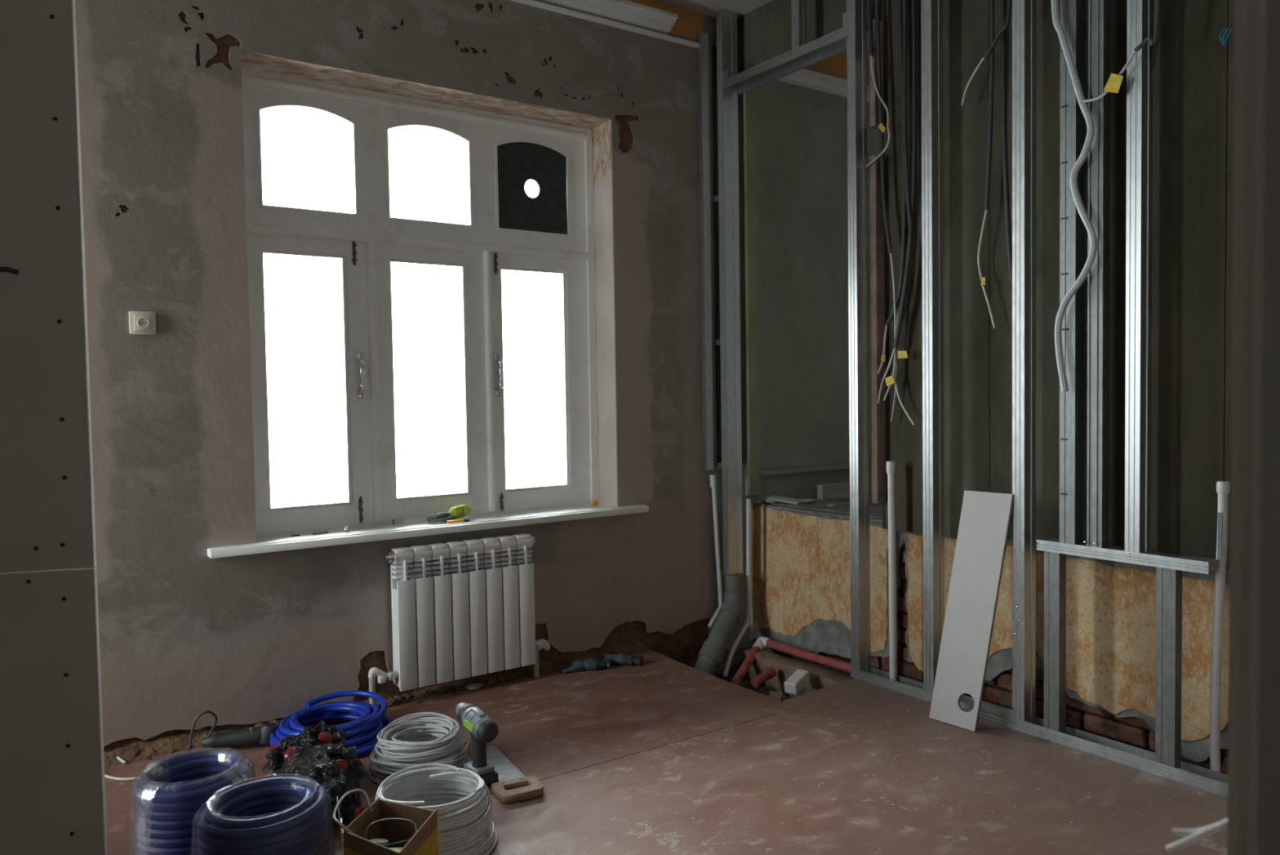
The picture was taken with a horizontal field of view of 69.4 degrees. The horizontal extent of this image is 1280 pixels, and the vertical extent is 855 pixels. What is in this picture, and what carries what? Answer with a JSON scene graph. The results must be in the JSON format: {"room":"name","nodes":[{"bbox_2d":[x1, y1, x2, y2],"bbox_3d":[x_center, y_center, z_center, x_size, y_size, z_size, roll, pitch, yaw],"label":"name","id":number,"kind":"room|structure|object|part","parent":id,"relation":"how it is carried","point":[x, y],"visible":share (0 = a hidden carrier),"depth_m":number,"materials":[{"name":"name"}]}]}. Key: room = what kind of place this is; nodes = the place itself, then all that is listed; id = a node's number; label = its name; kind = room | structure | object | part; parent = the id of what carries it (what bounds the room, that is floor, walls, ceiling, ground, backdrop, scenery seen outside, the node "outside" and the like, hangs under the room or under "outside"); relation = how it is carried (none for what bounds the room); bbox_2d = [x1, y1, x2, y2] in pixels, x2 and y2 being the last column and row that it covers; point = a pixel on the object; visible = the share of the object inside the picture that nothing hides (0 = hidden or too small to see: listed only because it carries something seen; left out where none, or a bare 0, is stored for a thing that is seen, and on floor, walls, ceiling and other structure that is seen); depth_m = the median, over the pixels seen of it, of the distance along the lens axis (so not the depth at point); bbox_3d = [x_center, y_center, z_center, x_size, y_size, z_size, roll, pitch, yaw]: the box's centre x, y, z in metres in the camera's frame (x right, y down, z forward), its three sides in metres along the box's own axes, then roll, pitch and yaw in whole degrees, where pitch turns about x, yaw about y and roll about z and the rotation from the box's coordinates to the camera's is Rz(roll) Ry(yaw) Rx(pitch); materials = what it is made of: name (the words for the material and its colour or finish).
{"room":"construction site","nodes":[
{"label":"construction site","id":0,"kind":"room"},
{"bbox_2d":[0,0,107,854],"bbox_3d":[-2.220,-0.378,2.024,1.802,3.310,0.105,-2,2,-16],"label":"wall","id":1,"kind":"structure","parent":0,"point":[52,784],"depth_m":2.21,"materials":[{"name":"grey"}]},
{"bbox_2d":[0,266,18,275],"bbox_3d":[-1.493,-0.366,2.169,0.081,0.020,0.028,0,2,26],"label":"stub","id":2,"kind":"object","parent":1,"relation":"attached to","point":[8,269],"visible":1,"depth_m":2.16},
{"bbox_2d":[3,0,710,751],"bbox_3d":[-0.474,-0.420,4.498,8.000,4.050,0.408,-2,3,-35],"label":"wall","id":3,"kind":"structure","parent":0,"point":[248,640],"depth_m":3.73,"materials":[{"name":"concrete"}]},
{"bbox_2d":[128,311,156,334],"bbox_3d":[-1.835,-0.386,3.411,0.088,0.085,0.023,-2,3,-35],"label":"wall socket","id":4,"kind":"object","parent":3,"relation":"attached to","point":[140,322],"visible":1,"depth_m":3.40,"materials":[{"name":"beige plastic"}]},
{"bbox_2d":[241,67,599,536],"bbox_3d":[-0.967,-0.529,4.288,1.760,1.929,0.142,-2,3,-35],"label":"window","id":5,"kind":"structure","parent":3,"relation":"in","point":[552,231],"depth_m":4.28,"materials":[{"name":"white paint"}]},
{"bbox_3d":[-1.431,-0.187,3.978,0.531,1.249,0.045,-2,3,-35],"label":"sash","id":6,"kind":"part","parent":5,"relation":"part of","materials":[{"name":"white paint"}]},
{"bbox_3d":[-1.428,-1.147,3.965,0.393,0.436,0.004,-2,3,-35],"label":"pane","id":7,"kind":"part","parent":5,"relation":"part of","materials":[{"name":"clear glass"}]},
{"bbox_3d":[-1.224,-0.229,4.063,0.027,0.200,0.053,-2,3,-35],"label":"handle","id":8,"kind":"part","parent":5,"relation":"part of","materials":[{"name":"silver metal"}]},
{"bbox_3d":[-0.975,-1.152,4.270,1.690,0.575,0.045,-2,3,-35],"label":"arched panel","id":9,"kind":"part","parent":5,"relation":"part of","materials":[{"name":"white paint"}]},
{"bbox_3d":[-0.994,-1.465,4.268,1.757,0.056,0.102,-2,3,-35],"label":"head rail","id":10,"kind":"part","parent":5,"relation":"part of","materials":[{"name":"white paint"}]},
{"bbox_3d":[-0.968,0.423,4.348,1.760,0.022,0.086,-2,3,-35],"label":"sill rail","id":11,"kind":"part","parent":5,"relation":"part of","materials":[{"name":"white paint"}]},
{"bbox_3d":[-0.969,-0.206,4.300,0.532,1.249,0.045,-2,3,-35],"label":"sash","id":12,"kind":"part","parent":5,"relation":"part of","materials":[{"name":"white paint"}]},
{"bbox_3d":[-0.983,-1.165,4.276,0.396,0.436,0.004,-2,3,-35],"label":"pane","id":13,"kind":"part","parent":5,"relation":"part of","materials":[{"name":"clear glass"}]},
{"bbox_3d":[-0.676,-0.252,4.445,0.027,0.200,0.053,-2,3,-35],"label":"handle","id":14,"kind":"part","parent":5,"relation":"part of","materials":[{"name":"silver metal"}]},
{"bbox_3d":[-0.532,-1.183,4.563,0.391,0.436,0.010,-2,3,-35],"label":"vent plate","id":15,"kind":"part","parent":5,"relation":"part of","materials":[{"name":"plastic"}]},
{"bbox_3d":[-0.500,-0.226,4.628,0.550,1.249,0.045,-2,3,-35],"label":"sash","id":16,"kind":"part","parent":5,"relation":"part of","materials":[{"name":"white paint"}]},
{"bbox_2d":[207,503,648,558],"bbox_3d":[-0.868,0.442,4.201,2.045,0.036,0.267,-2,3,-35],"label":"window sill","id":17,"kind":"structure","parent":3,"relation":"attached to","point":[336,536],"depth_m":4.03,"materials":[{"name":"white paint"}]},
{"bbox_2d":[312,531,328,534],"bbox_3d":[-1.340,0.442,3.878,0.062,0.009,0.009,-2,3,-35],"label":"bit","id":18,"kind":"object","parent":17,"relation":"on","point":[313,533],"visible":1,"depth_m":3.87,"materials":[{"name":"metal"}]},
{"bbox_2d":[343,525,349,532],"bbox_3d":[-1.246,0.431,3.925,0.021,0.026,0.021,-2,3,-35],"label":"cap","id":19,"kind":"object","parent":17,"relation":"on","point":[346,529],"visible":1,"depth_m":3.92,"materials":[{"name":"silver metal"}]},
{"bbox_2d":[403,517,424,524],"bbox_3d":[-1.021,0.422,4.174,0.095,0.018,0.020,-2,3,-35],"label":"white offcut","id":20,"kind":"object","parent":17,"relation":"on","point":[421,519],"visible":1,"depth_m":4.17,"materials":[{"name":"paint"}]},
{"bbox_2d":[426,504,471,522],"bbox_3d":[-0.865,0.393,4.210,0.227,0.069,0.087,-3,3,-41],"label":"glove","id":21,"kind":"object","parent":17,"relation":"on","point":[460,511],"visible":0.98,"depth_m":4.21,"materials":[{"name":"yellow fabric"}]},
{"bbox_2d":[446,518,469,523],"bbox_3d":[-0.821,0.422,4.168,0.107,0.013,0.019,-2,3,-35],"label":"utility knife","id":22,"kind":"object","parent":17,"relation":"on","point":[465,519],"visible":1,"depth_m":4.16,"materials":[{"name":"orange plastic"}]},
{"bbox_2d":[591,499,598,504],"bbox_3d":[-0.233,0.385,4.752,0.030,0.024,0.025,-2,3,-35],"label":"cap","id":23,"kind":"object","parent":17,"relation":"on","point":[594,502],"visible":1,"depth_m":4.74,"materials":[{"name":"plastic"}]},
{"bbox_2d":[384,533,542,691],"bbox_3d":[-0.780,0.802,4.101,0.760,0.597,0.093,-2,3,-35],"label":"radiator","id":24,"kind":"object","parent":3,"relation":"attached to","point":[475,620],"visible":1,"depth_m":4.05,"materials":[{"name":"white metal"}]},
{"bbox_2d":[368,666,386,704],"bbox_3d":[-1.103,1.107,3.889,0.075,0.204,0.043,-2,3,-35],"label":"pipe","id":25,"kind":"object","parent":24,"relation":"attached to","point":[373,672],"visible":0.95,"depth_m":3.87,"materials":[{"name":"white plastic"}]},
{"bbox_2d":[533,638,550,676],"bbox_3d":[-0.461,1.087,4.341,0.044,0.191,0.095,1,3,43],"label":"pipe","id":26,"kind":"object","parent":24,"relation":"attached to","point":[545,645],"visible":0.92,"depth_m":4.31,"materials":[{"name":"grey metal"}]},
{"bbox_3d":[-1.681,-1.978,3.423,4.500,0.068,0.100,-2,3,-35],"label":"cornice moulding","id":27,"kind":"part","parent":3,"relation":"part of","materials":[{"name":"white paint"}]},
{"bbox_2d":[104,649,1227,854],"bbox_3d":[1.098,1.466,1.663,8.800,0.450,6.600,-2,3,-35],"label":"floor","id":28,"kind":"structure","parent":0,"point":[662,755],"depth_m":3.14,"materials":[{"name":"red paint"}]},
{"bbox_2d":[104,773,134,780],"bbox_3d":[-1.900,1.219,3.279,0.363,0.009,0.057,0,2,27],"label":"cable","id":29,"kind":"object","parent":28,"relation":"on","point":[105,775],"visible":0.38,"depth_m":3.21,"materials":[{"name":"plastic"}]},
{"bbox_2d":[116,755,126,764],"bbox_3d":[-2.019,1.188,3.444,0.360,0.064,0.024,0,3,30],"label":"cable","id":30,"kind":"object","parent":28,"relation":"on","point":[118,757],"visible":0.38,"depth_m":3.36,"materials":[{"name":"plastic"}]},
{"bbox_2d":[127,746,255,854],"bbox_3d":[-1.293,1.105,2.681,0.343,0.266,0.341,-2,3,-35],"label":"coil","id":31,"kind":"object","parent":28,"relation":"on","point":[166,795],"visible":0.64,"depth_m":2.55,"materials":[{"name":"blue plastic"}]},
{"bbox_2d":[187,710,279,752],"bbox_3d":[-1.519,1.123,3.469,0.322,0.162,0.094,-2,2,-22],"label":"power tool","id":32,"kind":"object","parent":28,"relation":"on","point":[255,735],"visible":0.91,"depth_m":3.46,"materials":[{"name":"plastic"}]},
{"bbox_2d":[191,773,343,854],"bbox_3d":[-0.993,1.109,2.475,0.378,0.264,0.357,-2,3,-35],"label":"coil","id":33,"kind":"object","parent":28,"relation":"on","point":[282,813],"visible":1,"depth_m":2.42,"materials":[{"name":"blue plastic"}]},
{"bbox_2d":[268,742,278,751],"bbox_3d":[-1.316,1.182,3.410,0.096,0.060,0.075,-2,3,-35],"label":"wrapper","id":34,"kind":"object","parent":28,"relation":"on","point":[275,744],"visible":0.12,"depth_m":3.38,"materials":[{"name":"plastic"}]},
{"bbox_2d":[262,720,366,826],"bbox_3d":[-1.052,1.120,2.994,0.302,0.202,0.538,-2,3,-35],"label":"plastic bag","id":35,"kind":"object","parent":28,"relation":"on","point":[314,759],"visible":0.61,"depth_m":2.96,"materials":[{"name":"black plastic"}]},
{"bbox_2d":[283,746,298,760],"bbox_3d":[-1.134,1.082,3.023,0.049,0.077,0.072,-1,2,6],"label":"fitting","id":36,"kind":"object","parent":35,"relation":"in","point":[291,749],"visible":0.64,"depth_m":3.00,"materials":[{"name":"plastic"}]},
{"bbox_2d":[316,731,332,742],"bbox_3d":[-1.077,1.071,3.136,0.069,0.077,0.049,1,3,32],"label":"fitting","id":37,"kind":"object","parent":35,"relation":"in","point":[324,736],"visible":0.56,"depth_m":3.12,"materials":[{"name":"plastic"}]},
{"bbox_2d":[336,759,347,771],"bbox_3d":[-0.967,1.094,2.954,0.052,0.073,0.077,-2,3,-35],"label":"fitting","id":38,"kind":"object","parent":35,"relation":"in","point":[344,764],"visible":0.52,"depth_m":2.94,"materials":[{"name":"plastic"}]},
{"bbox_2d":[269,689,397,755],"bbox_3d":[-1.176,1.134,3.554,0.461,0.132,0.485,-3,3,-43],"label":"coil","id":39,"kind":"object","parent":28,"relation":"on","point":[367,718],"visible":0.73,"depth_m":3.58,"materials":[{"name":"blue plastic"}]},
{"bbox_2d":[353,807,367,819],"bbox_3d":[-0.841,1.176,2.784,0.042,0.069,0.061,-1,2,3],"label":"fitting","id":40,"kind":"object","parent":28,"relation":"on","point":[357,811],"visible":0.38,"depth_m":2.77,"materials":[{"name":"plastic"}]},
{"bbox_2d":[103,638,651,766],"bbox_3d":[-0.971,1.145,4.011,2.520,0.098,0.140,-2,3,-35],"label":"rubble","id":41,"kind":"object","parent":28,"relation":"on","point":[139,749],"visible":0.56,"depth_m":4.03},
{"bbox_2d":[343,797,438,854],"bbox_3d":[-0.650,1.133,2.404,0.201,0.212,0.275,0,2,12],"label":"cardboard box","id":42,"kind":"object","parent":28,"relation":"on","point":[424,841],"visible":0.94,"depth_m":2.47,"materials":[{"name":"brown cardboard"}]},
{"bbox_2d":[333,788,373,835],"bbox_3d":[-0.762,1.023,2.445,0.078,0.077,0.159,-1,2,0],"label":"cable","id":43,"kind":"object","parent":42,"relation":"in","point":[335,820],"visible":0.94,"depth_m":2.46,"materials":[{"name":"white plastic"}]},
{"bbox_3d":[-0.738,1.132,2.465,0.004,0.212,0.191,0,2,12],"label":"panel","id":44,"kind":"part","parent":42,"relation":"part of","materials":[{"name":"brown cardboard"}]},
{"bbox_3d":[-0.669,1.139,2.313,0.218,0.208,0.004,1,3,35],"label":"panel","id":45,"kind":"part","parent":42,"relation":"part of","materials":[{"name":"brown cardboard"}]},
{"bbox_2d":[364,817,417,851],"bbox_3d":[-0.642,1.122,2.417,0.152,0.153,0.118,-1,2,-6],"label":"cable","id":46,"kind":"object","parent":42,"relation":"in","point":[383,842],"visible":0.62,"depth_m":2.43,"materials":[{"name":"plastic"}]},
{"bbox_3d":[-0.631,1.131,2.517,0.196,0.208,0.004,0,2,24],"label":"panel","id":47,"kind":"part","parent":42,"relation":"part of","materials":[{"name":"brown cardboard"}]},
{"bbox_3d":[-0.563,1.133,2.365,0.004,0.212,0.233,-1,2,9],"label":"panel","id":48,"kind":"part","parent":42,"relation":"part of","materials":[{"name":"brown cardboard"}]},
{"bbox_2d":[368,711,471,785],"bbox_3d":[-0.778,1.130,3.268,0.354,0.156,0.357,0,2,23],"label":"cable coil","id":49,"kind":"object","parent":28,"relation":"on","point":[446,736],"visible":0.84,"depth_m":3.21,"materials":[{"name":"white plastic"}]},
{"bbox_2d":[374,763,497,854],"bbox_3d":[-0.603,1.126,2.714,0.368,0.196,0.365,0,2,28],"label":"cable coil","id":50,"kind":"object","parent":28,"relation":"on","point":[460,798],"visible":0.66,"depth_m":2.71,"materials":[{"name":"white plastic"}]},
{"bbox_2d":[466,682,482,689],"bbox_3d":[-0.745,1.163,4.149,0.079,0.026,0.045,-2,3,-35],"label":"chunk","id":51,"kind":"object","parent":28,"relation":"on","point":[472,686],"visible":1,"depth_m":4.13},
{"bbox_2d":[455,702,498,786],"bbox_3d":[-0.564,1.081,3.161,0.085,0.255,0.217,-3,3,-41],"label":"cordless drill","id":52,"kind":"object","parent":28,"relation":"on","point":[482,729],"visible":0.89,"depth_m":3.12,"materials":[{"name":"grey plastic"}]},
{"bbox_3d":[-0.550,1.085,3.146,0.064,0.147,0.062,-2,3,-35],"label":"handle","id":53,"kind":"part","parent":52,"relation":"part of","materials":[{"name":"grey plastic"}]},
{"bbox_2d":[486,744,543,804],"bbox_3d":[-0.488,1.189,3.216,0.150,0.028,0.489,-2,2,-28],"label":"saw","id":54,"kind":"object","parent":28,"relation":"on","point":[512,785],"visible":0.97,"depth_m":3.08,"materials":[{"name":"wood"}]},
{"bbox_3d":[-0.510,1.191,3.261,0.124,0.005,0.389,-2,2,-26],"label":"blade","id":55,"kind":"part","parent":54,"relation":"part of","materials":[{"name":"metal"}]},
{"bbox_3d":[-0.402,1.195,3.050,0.150,0.026,0.118,-2,2,-26],"label":"handle","id":56,"kind":"part","parent":54,"relation":"part of","materials":[{"name":"brown wood"}]},
{"bbox_2d":[560,657,610,673],"bbox_3d":[-0.263,1.135,4.422,0.240,0.057,0.111,-1,2,-14],"label":"glove","id":57,"kind":"object","parent":28,"relation":"on","point":[592,664],"visible":1,"depth_m":4.39,"materials":[{"name":"blue fabric"}]},
{"bbox_2d":[595,652,643,666],"bbox_3d":[-0.102,1.129,4.506,0.239,0.060,0.112,-1,2,10],"label":"glove","id":58,"kind":"object","parent":28,"relation":"on","point":[621,659],"visible":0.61,"depth_m":4.47,"materials":[{"name":"blue fabric"}]},
{"bbox_2d":[676,646,790,699],"bbox_3d":[0.601,1.295,4.530,0.760,0.127,1.074,-2,3,-35],"label":"earth","id":59,"kind":"object","parent":28,"relation":"on","point":[736,661],"visible":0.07,"depth_m":4.85,"materials":[{"name":"brown soil"}]},
{"bbox_2d":[693,573,745,675],"bbox_3d":[0.402,1.069,4.811,0.122,0.546,0.522,1,3,33],"label":"pipe","id":60,"kind":"object","parent":59,"relation":"on","point":[710,655],"visible":0.84,"depth_m":4.83,"materials":[{"name":"grey plastic"}]},
{"bbox_2d":[707,474,722,627],"bbox_3d":[0.394,0.658,4.932,0.109,0.816,0.032,-3,3,-41],"label":"pipe","id":61,"kind":"object","parent":60,"relation":"attached to","point":[713,477],"visible":0.98,"depth_m":4.93,"materials":[{"name":"white plastic"}]},
{"bbox_2d":[722,498,751,677],"bbox_3d":[0.501,0.832,4.857,0.052,0.889,0.333,0,3,32],"label":"pipe","id":62,"kind":"object","parent":59,"relation":"on","point":[746,623],"visible":1,"depth_m":4.96,"materials":[{"name":"white plastic"}]},
{"bbox_2d":[750,666,776,687],"bbox_3d":[0.606,1.226,4.546,0.052,0.068,0.160,1,3,42],"label":"pipe stub","id":63,"kind":"object","parent":59,"relation":"on","point":[770,672],"visible":1,"depth_m":4.53,"materials":[{"name":"red plastic"}]},
{"bbox_2d":[768,689,785,701],"bbox_3d":[0.631,1.266,4.282,0.091,0.094,0.106,-1,2,-3],"label":"stone","id":64,"kind":"object","parent":59,"relation":"on","point":[779,695],"visible":0.38,"depth_m":4.26,"materials":[{"name":"brown stone"}]},
{"bbox_2d":[731,635,851,684],"bbox_3d":[0.720,1.206,4.554,0.372,0.162,0.743,-2,3,-35],"label":"pipe","id":65,"kind":"object","parent":59,"relation":"on","point":[761,642],"visible":0.98,"depth_m":4.67,"materials":[{"name":"red plastic"}]},
{"bbox_2d":[742,648,850,697],"bbox_3d":[0.811,1.271,4.569,0.100,0.185,0.820,-2,3,-35],"label":"beam","id":66,"kind":"structure","parent":59,"relation":"on","point":[784,667],"depth_m":4.62,"materials":[{"name":"brown wood"}]},
{"bbox_2d":[783,669,809,694],"bbox_3d":[0.739,1.198,4.353,0.064,0.080,0.156,1,3,35],"label":"block","id":67,"kind":"object","parent":59,"relation":"on","point":[799,678],"visible":1,"depth_m":4.32,"materials":[{"name":"stone"}]},
{"bbox_2d":[795,687,817,697],"bbox_3d":[0.784,1.259,4.318,0.080,0.056,0.104,1,3,35],"label":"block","id":68,"kind":"object","parent":59,"relation":"on","point":[805,691],"visible":0.36,"depth_m":4.33,"materials":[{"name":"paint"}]},
{"bbox_2d":[697,0,1229,797],"bbox_3d":[1.439,-0.494,3.593,0.296,3.313,3.459,-2,3,-35],"label":"frame","id":69,"kind":"object","parent":28,"relation":"on","point":[1084,409],"visible":0.96,"depth_m":3.49,"materials":[{"name":"metal"}]},
{"bbox_2d":[886,460,897,681],"bbox_3d":[1.116,0.647,4.095,0.044,0.998,0.043,-2,3,-35],"label":"pipe","id":70,"kind":"object","parent":69,"relation":"on","point":[891,465],"visible":0.94,"depth_m":4.08,"materials":[{"name":"white plastic"}]},
{"bbox_2d":[886,460,896,473],"bbox_3d":[1.109,0.175,4.076,0.044,0.053,0.043,-2,3,-35],"label":"socket","id":71,"kind":"object","parent":70,"relation":"attached to","point":[891,465],"depth_m":4.06,"materials":[{"name":"white plastic"}]},
{"bbox_3d":[1.686,0.444,3.235,0.080,0.039,0.597,-2,3,-35],"label":"half height rail","id":72,"kind":"part","parent":69,"relation":"part of","materials":[{"name":"metal"}]},
{"bbox_3d":[2.149,0.463,2.737,0.048,0.039,0.800,-2,3,-35],"label":"support rail","id":73,"kind":"part","parent":69,"relation":"part of","materials":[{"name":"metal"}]},
{"bbox_2d":[928,490,1013,731],"bbox_3d":[1.293,0.707,3.612,0.153,0.907,0.276,-3,3,-39],"label":"leaning board","id":74,"kind":"object","parent":28,"relation":"on","point":[985,517],"visible":1,"depth_m":3.60,"materials":[{"name":"white laminate"}]},
{"bbox_2d":[1164,818,1227,852],"bbox_3d":[0.778,0.532,1.228,0.112,0.081,0.094,-2,2,-23],"label":"cable","id":75,"kind":"object","parent":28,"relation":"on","point":[1219,825],"visible":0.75,"depth_m":1.21,"materials":[{"name":"white plastic"}]},
{"bbox_2d":[1171,817,1227,835],"bbox_3d":[0.784,0.519,1.227,0.109,0.062,0.092,-2,2,-22],"label":"cable","id":76,"kind":"object","parent":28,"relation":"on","point":[1175,831],"visible":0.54,"depth_m":1.24,"materials":[{"name":"white plastic"}]},
{"bbox_2d":[1208,480,1230,772],"bbox_3d":[1.901,0.690,3.034,0.039,1.031,0.054,-2,3,-35],"label":"pipe","id":77,"kind":"object","parent":28,"relation":"on","point":[1223,487],"visible":0.96,"depth_m":3.02,"materials":[{"name":"white plastic"}]},
{"bbox_2d":[1216,480,1230,493],"bbox_3d":[1.898,0.195,3.008,0.039,0.038,0.038,-2,3,-35],"label":"socket","id":78,"kind":"object","parent":77,"relation":"attached to","point":[1222,486],"depth_m":2.99,"materials":[{"name":"white plastic"}]},
{"bbox_2d":[1226,0,1279,854],"bbox_3d":[0.715,-0.387,1.052,0.100,3.310,0.030,-2,3,-35],"label":"stud","id":79,"kind":"object","parent":28,"relation":"on","point":[1253,824],"visible":1,"depth_m":1.04,"materials":[{"name":"silver metal"}]},
{"bbox_2d":[655,0,868,60],"bbox_3d":[0.992,-2.168,1.593,8.800,0.200,6.770,-2,3,-35],"label":"ceiling","id":80,"kind":"structure","parent":0,"point":[708,7],"depth_m":4.78,"materials":[{"name":"white paint"}]},
{"bbox_2d":[865,0,890,167],"bbox_3d":[1.031,-1.657,4.092,0.019,1.014,0.189,-2,3,-32],"label":"cable","id":81,"kind":"object","parent":80,"relation":"hanging from","point":[881,126],"visible":0.98,"depth_m":4.09,"materials":[{"name":"grey plastic"}]},
{"bbox_2d":[874,0,896,400],"bbox_3d":[1.083,-1.141,4.080,0.019,2.045,0.112,-2,3,-35],"label":"cable","id":82,"kind":"object","parent":80,"relation":"hanging from","point":[876,2],"visible":0.99,"depth_m":4.08,"materials":[{"name":"black plastic"}]},
{"bbox_2d":[877,0,906,373],"bbox_3d":[1.091,-1.176,4.080,0.024,1.976,0.204,-2,3,-35],"label":"cable","id":83,"kind":"object","parent":80,"relation":"hanging from","point":[887,322],"visible":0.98,"depth_m":4.01,"materials":[{"name":"black plastic"}]},
{"bbox_2d":[876,0,912,403],"bbox_3d":[1.106,-1.133,4.032,0.024,2.059,0.197,-2,3,-35],"label":"cable","id":84,"kind":"object","parent":80,"relation":"hanging from","point":[890,380],"visible":1,"depth_m":3.97,"materials":[{"name":"black plastic"}]},
{"bbox_2d":[890,0,912,421],"bbox_3d":[1.142,-1.094,4.040,0.016,2.140,0.126,-2,3,-35],"label":"cable","id":85,"kind":"object","parent":80,"relation":"hanging from","point":[909,39],"visible":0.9,"depth_m":3.98,"materials":[{"name":"black plastic"}]},
{"bbox_2d":[893,0,916,425],"bbox_3d":[1.145,-1.085,4.002,0.024,2.153,0.128,-2,3,-35],"label":"cable","id":86,"kind":"object","parent":80,"relation":"hanging from","point":[901,354],"visible":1,"depth_m":3.95,"materials":[{"name":"grey plastic"}]},
{"bbox_2d":[960,0,1011,105],"bbox_3d":[1.360,-1.725,3.631,0.015,0.854,0.229,-2,3,-35],"label":"cable","id":87,"kind":"object","parent":80,"relation":"hanging from","point":[1004,28],"visible":1,"depth_m":3.61,"materials":[{"name":"grey plastic"}]},
{"bbox_2d":[977,0,995,328],"bbox_3d":[1.371,-1.273,3.660,0.023,1.760,0.081,-2,3,-35],"label":"cable","id":88,"kind":"object","parent":80,"relation":"hanging from","point":[991,2],"visible":1,"depth_m":3.65,"materials":[{"name":"grey plastic"}]},
{"bbox_2d":[1000,0,1012,280],"bbox_3d":[1.433,-1.364,3.606,0.018,1.575,0.058,-2,3,-35],"label":"hanging cable","id":89,"kind":"object","parent":80,"relation":"hanging from","point":[1002,2],"visible":0.93,"depth_m":3.62,"materials":[{"name":"plastic"}]},
{"bbox_2d":[1050,0,1097,391],"bbox_3d":[1.526,-1.133,3.260,0.025,2.014,0.181,-2,3,-35],"label":"hanging cable","id":90,"kind":"object","parent":80,"relation":"hanging from","point":[1058,26],"visible":1,"depth_m":3.25,"materials":[{"name":"grey plastic"}]},
{"bbox_2d":[1082,0,1160,102],"bbox_3d":[1.611,-1.629,3.093,0.022,1.011,0.263,-2,3,-35],"label":"cable","id":91,"kind":"object","parent":80,"relation":"hanging from","point":[1113,83],"visible":1,"depth_m":3.09,"materials":[{"name":"grey plastic"}]},
{"bbox_2d":[1150,0,1161,72],"bbox_3d":[1.724,-1.563,3.108,0.018,1.149,0.066,-2,3,-35],"label":"cable","id":92,"kind":"object","parent":80,"relation":"hanging from","point":[1154,48],"visible":0.41,"depth_m":3.11,"materials":[{"name":"black plastic"}]},
{"bbox_2d":[702,14,882,651],"bbox_3d":[1.652,-0.432,5.769,3.060,3.610,0.174,-2,3,-35],"label":"wall","id":93,"kind":"structure","parent":0,"point":[802,113],"depth_m":5.33,"materials":[{"name":"grey paint"}]},
{"bbox_3d":[1.766,0.207,5.925,2.740,0.027,0.050,-2,3,-35],"label":"wall rail","id":94,"kind":"part","parent":93,"relation":"part of","materials":[{"name":"grey metal"}]},
{"bbox_3d":[1.717,-2.031,5.824,2.700,0.080,0.060,-2,3,-35],"label":"cornice moulding","id":95,"kind":"part","parent":93,"relation":"part of","materials":[{"name":"white paint"}]},
{"bbox_3d":[1.991,0.329,5.946,2.355,0.085,0.040,-2,3,-35],"label":"rail","id":96,"kind":"part","parent":93,"relation":"part of","materials":[{"name":"grey metal"}]},
{"bbox_2d":[737,0,1234,774],"bbox_3d":[1.851,-0.274,3.536,0.581,3.760,4.084,-2,3,-35],"label":"wall","id":97,"kind":"structure","parent":0,"point":[801,553],"depth_m":3.69,"materials":[{"name":"silver metal"}]},
{"bbox_2d":[764,497,781,502],"bbox_3d":[0.751,0.401,5.104,0.090,0.030,0.111,0,2,28],"label":"debris","id":98,"kind":"object","parent":97,"relation":"on","point":[771,500],"visible":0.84,"depth_m":5.07,"materials":[{"name":"paint"}]},
{"bbox_2d":[764,494,800,504],"bbox_3d":[0.797,0.396,5.086,0.200,0.032,0.100,1,3,38],"label":"scrap","id":99,"kind":"object","parent":97,"relation":"on","point":[784,499],"visible":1,"depth_m":5.07,"materials":[{"name":"grey paint"}]},
{"bbox_2d":[795,497,813,503],"bbox_3d":[0.901,0.402,5.059,0.106,0.024,0.082,-2,3,-35],"label":"debris","id":100,"kind":"object","parent":97,"relation":"on","point":[805,500],"visible":0.96,"depth_m":5.04,"materials":[{"name":"paint"}]},
{"bbox_2d":[826,503,837,506],"bbox_3d":[1.010,0.410,4.869,0.071,0.016,0.054,-2,3,-35],"label":"debris","id":101,"kind":"object","parent":97,"relation":"on","point":[828,504],"visible":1,"depth_m":4.85,"materials":[{"name":"paint"}]},
{"bbox_2d":[1218,26,1233,46],"bbox_3d":[1.885,-1.259,2.974,0.024,0.069,0.039,-2,3,-35],"label":"wire","id":102,"kind":"object","parent":97,"relation":"attached to","point":[1224,42],"visible":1,"depth_m":2.97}
]}

